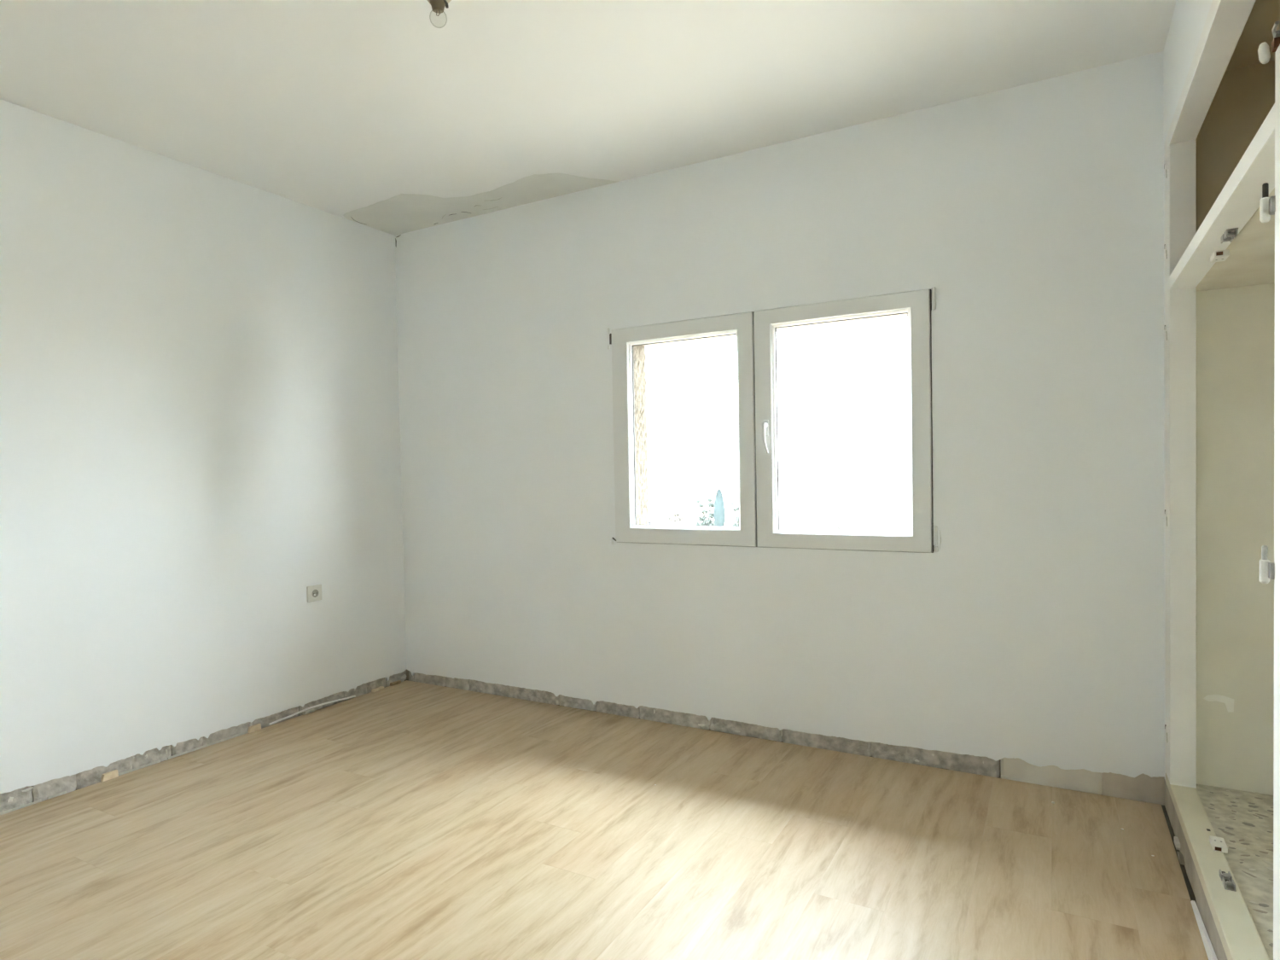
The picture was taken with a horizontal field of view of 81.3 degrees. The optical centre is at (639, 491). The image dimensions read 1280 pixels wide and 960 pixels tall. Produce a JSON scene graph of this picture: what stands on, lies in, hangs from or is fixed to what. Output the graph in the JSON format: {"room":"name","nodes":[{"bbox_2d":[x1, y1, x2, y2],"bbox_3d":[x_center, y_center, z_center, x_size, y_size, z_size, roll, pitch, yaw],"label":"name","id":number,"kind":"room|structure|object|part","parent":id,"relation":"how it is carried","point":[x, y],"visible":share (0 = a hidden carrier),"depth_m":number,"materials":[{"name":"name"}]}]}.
{"room":"empty bedroom","nodes":[
{"label":"empty bedroom","id":0,"kind":"room"},
{"bbox_2d":[0,98,406,812],"bbox_3d":[-2.641,-0.085,2.319,0.300,2.600,4.730,0,2,29],"label":"wall","id":1,"kind":"structure","parent":0,"point":[200,428],"depth_m":3.19,"materials":[{"name":"white paint"}]},
{"bbox_2d":[306,584,321,602],"bbox_3d":[-1.646,0.516,3.775,0.015,0.081,0.083,0,2,29],"label":"power socket","id":2,"kind":"object","parent":1,"relation":"attached to","point":[313,592],"visible":1,"depth_m":3.77,"materials":[{"name":"grey plastic"}]},
{"bbox_2d":[0,0,1176,235],"bbox_3d":[-0.698,-1.486,1.296,4.703,0.182,4.920,0,2,29],"label":"ceiling","id":3,"kind":"structure","parent":0,"point":[392,117],"depth_m":2.57,"materials":[{"name":"white paint"}]},
{"bbox_2d":[427,0,451,16],"bbox_3d":[-0.560,-1.353,2.065,0.124,0.132,0.124,0,2,29],"label":"ceiling lamp","id":4,"kind":"object","parent":3,"relation":"attached to","point":[438,6],"visible":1,"depth_m":2.06,"materials":[{"name":"metal"}]},
{"bbox_2d":[0,679,1208,959],"bbox_3d":[-0.647,1.178,1.363,4.703,0.068,4.920,0,2,29],"label":"floor","id":5,"kind":"structure","parent":0,"point":[406,820],"depth_m":2.32,"materials":[{"name":"brown wood"}]},
{"bbox_2d":[100,769,118,781],"bbox_3d":[-2.099,1.125,2.953,0.014,0.027,0.058,0,2,29],"label":"wedge","id":6,"kind":"object","parent":5,"relation":"on","point":[113,774],"visible":1,"depth_m":2.95,"materials":[{"name":"brown wood"}]},
{"bbox_2d":[247,723,261,733],"bbox_3d":[-1.802,1.107,3.487,0.014,0.026,0.060,0,2,29],"label":"wedge","id":7,"kind":"object","parent":5,"relation":"on","point":[256,727],"visible":1,"depth_m":3.48,"materials":[{"name":"brown wood"}]},
{"bbox_2d":[302,708,314,715],"bbox_3d":[-1.661,1.104,3.740,0.018,0.013,0.060,0,2,29],"label":"wedge","id":8,"kind":"object","parent":5,"relation":"on","point":[311,710],"visible":1,"depth_m":3.73,"materials":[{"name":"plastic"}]},
{"bbox_2d":[268,695,355,725],"bbox_3d":[-1.644,1.095,3.776,0.014,0.023,0.500,0,2,29],"label":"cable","id":9,"kind":"object","parent":5,"relation":"on","point":[316,706],"visible":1,"depth_m":3.74,"materials":[{"name":"grey plastic"}]},
{"bbox_2d":[371,686,383,692],"bbox_3d":[-1.447,1.091,4.114,0.024,0.012,0.080,0,2,22],"label":"wedge","id":10,"kind":"object","parent":5,"relation":"on","point":[380,688],"visible":1,"depth_m":4.10,"materials":[{"name":"brown wood"}]},
{"bbox_2d":[389,680,401,686],"bbox_3d":[-1.386,1.086,4.228,0.020,0.014,0.070,0,2,29],"label":"wedge","id":11,"kind":"object","parent":5,"relation":"on","point":[398,682],"visible":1,"depth_m":4.22,"materials":[{"name":"brown wood"}]},
{"bbox_2d":[1163,0,1279,959],"bbox_3d":[1.472,-0.104,1.360,0.648,2.429,2.343,0,2,29],"label":"wardrobe","id":12,"kind":"object","parent":5,"relation":"on","point":[1222,165],"visible":1,"depth_m":2.34,"materials":[{"name":"white wood"}]},
{"bbox_3d":[1.421,0.983,1.819,0.068,0.036,1.536,0,2,29],"label":"sill","id":13,"kind":"part","parent":12,"relation":"part of","materials":[{"name":"beige paint"}]},
{"bbox_3d":[1.390,-0.638,1.778,0.069,0.042,1.305,0,2,29],"label":"rail","id":14,"kind":"part","parent":12,"relation":"part of","materials":[{"name":"white wood"}]},
{"bbox_3d":[2.018,-0.990,2.292,0.532,0.665,0.060,0,2,29],"label":"panel","id":15,"kind":"part","parent":12,"relation":"part of","materials":[{"name":"brown wood"}]},
{"bbox_2d":[1196,187,1274,291],"bbox_3d":[1.478,-0.628,1.318,0.531,0.038,2.187,0,2,29],"label":"shelf","id":16,"kind":"object","parent":12,"relation":"attached to","point":[1249,266],"depth_m":2.05,"materials":[{"name":"beige wood"}]},
{"bbox_3d":[2.041,0.184,2.321,0.532,1.685,0.060,0,2,29],"label":"panel","id":17,"kind":"part","parent":12,"relation":"part of","materials":[{"name":"beige wood"}]},
{"bbox_3d":[1.478,-1.303,1.294,0.562,0.030,2.308,0,2,29],"label":"panel","id":18,"kind":"part","parent":12,"relation":"part of","materials":[{"name":"brown wood"}]},
{"bbox_2d":[394,51,1164,805],"bbox_3d":[0.612,-0.207,3.737,5.803,2.650,0.982,0,2,29],"label":"wall","id":19,"kind":"structure","parent":0,"point":[1029,647],"depth_m":3.02,"materials":[{"name":"white paint"}]},
{"bbox_2d":[607,286,938,552],"bbox_3d":[0.509,-0.266,3.248,1.478,1.037,0.142,0,2,29],"label":"window","id":20,"kind":"structure","parent":19,"relation":"in","point":[755,332],"depth_m":3.21,"materials":[{"name":"white plastic"}]},
{"bbox_3d":[0.194,-0.266,3.423,0.711,1.016,0.052,0,2,29],"label":"sash","id":21,"kind":"part","parent":20,"relation":"part of","materials":[{"name":"white plastic"}]},
{"bbox_3d":[0.534,-0.227,3.175,0.030,0.131,0.035,0,2,29],"label":"handle lever","id":22,"kind":"part","parent":20,"relation":"part of","materials":[{"name":"white plastic"}]},
{"bbox_3d":[0.822,-0.269,3.074,0.713,1.016,0.052,0,2,29],"label":"sash","id":23,"kind":"part","parent":20,"relation":"part of","materials":[{"name":"white plastic"}]},
{"bbox_3d":[1.121,-0.736,2.873,0.004,0.078,0.012,0,2,29],"label":"hinge plate","id":24,"kind":"part","parent":20,"relation":"part of","materials":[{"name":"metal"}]},
{"bbox_2d":[1163,0,1212,779],"bbox_3d":[1.035,-0.101,0.380,0.798,2.610,4.920,0,2,29],"label":"wall","id":25,"kind":"structure","parent":0,"point":[1189,19],"depth_m":2.24,"materials":[{"name":"white paint"}]},
{"label":"outside","id":26,"kind":"structure","parent":0,"visible":0},
{"bbox_2d":[647,471,909,532],"bbox_3d":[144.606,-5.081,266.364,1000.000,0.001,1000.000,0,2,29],"label":"ground","id":27,"kind":"structure","parent":26,"point":[881,499],"depth_m":113.32,"materials":[{"name":"white"}]},
{"bbox_2d":[662,512,684,524],"bbox_3d":[2.425,2.221,54.911,1.889,1.531,0.708,0,2,29],"label":"dry shrub","id":28,"kind":"object","parent":27,"relation":"on","point":[675,514],"visible":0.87,"depth_m":54.78,"materials":[{"name":"grey plant"}]},
{"bbox_2d":[691,497,715,525],"bbox_3d":[4.670,1.687,53.163,2.134,2.627,1.179,0,2,29],"label":"tree","id":29,"kind":"object","parent":27,"relation":"on","point":[705,521],"visible":0.87,"depth_m":52.95,"materials":[{"name":"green plant"}]},
{"bbox_2d":[713,488,725,526],"bbox_3d":[5.539,1.400,52.021,0.883,3.119,0.885,0,2,29],"label":"cypress tree","id":30,"kind":"object","parent":27,"relation":"on","point":[718,508],"visible":0.9,"depth_m":51.73,"materials":[{"name":"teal plant"}]},
{"bbox_2d":[729,495,738,526],"bbox_3d":[7.048,1.487,51.804,1.760,2.960,1.008,0,2,29],"label":"tree","id":31,"kind":"object","parent":27,"relation":"on","point":[736,523],"visible":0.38,"depth_m":51.87,"materials":[{"name":"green plant"}]}
]}

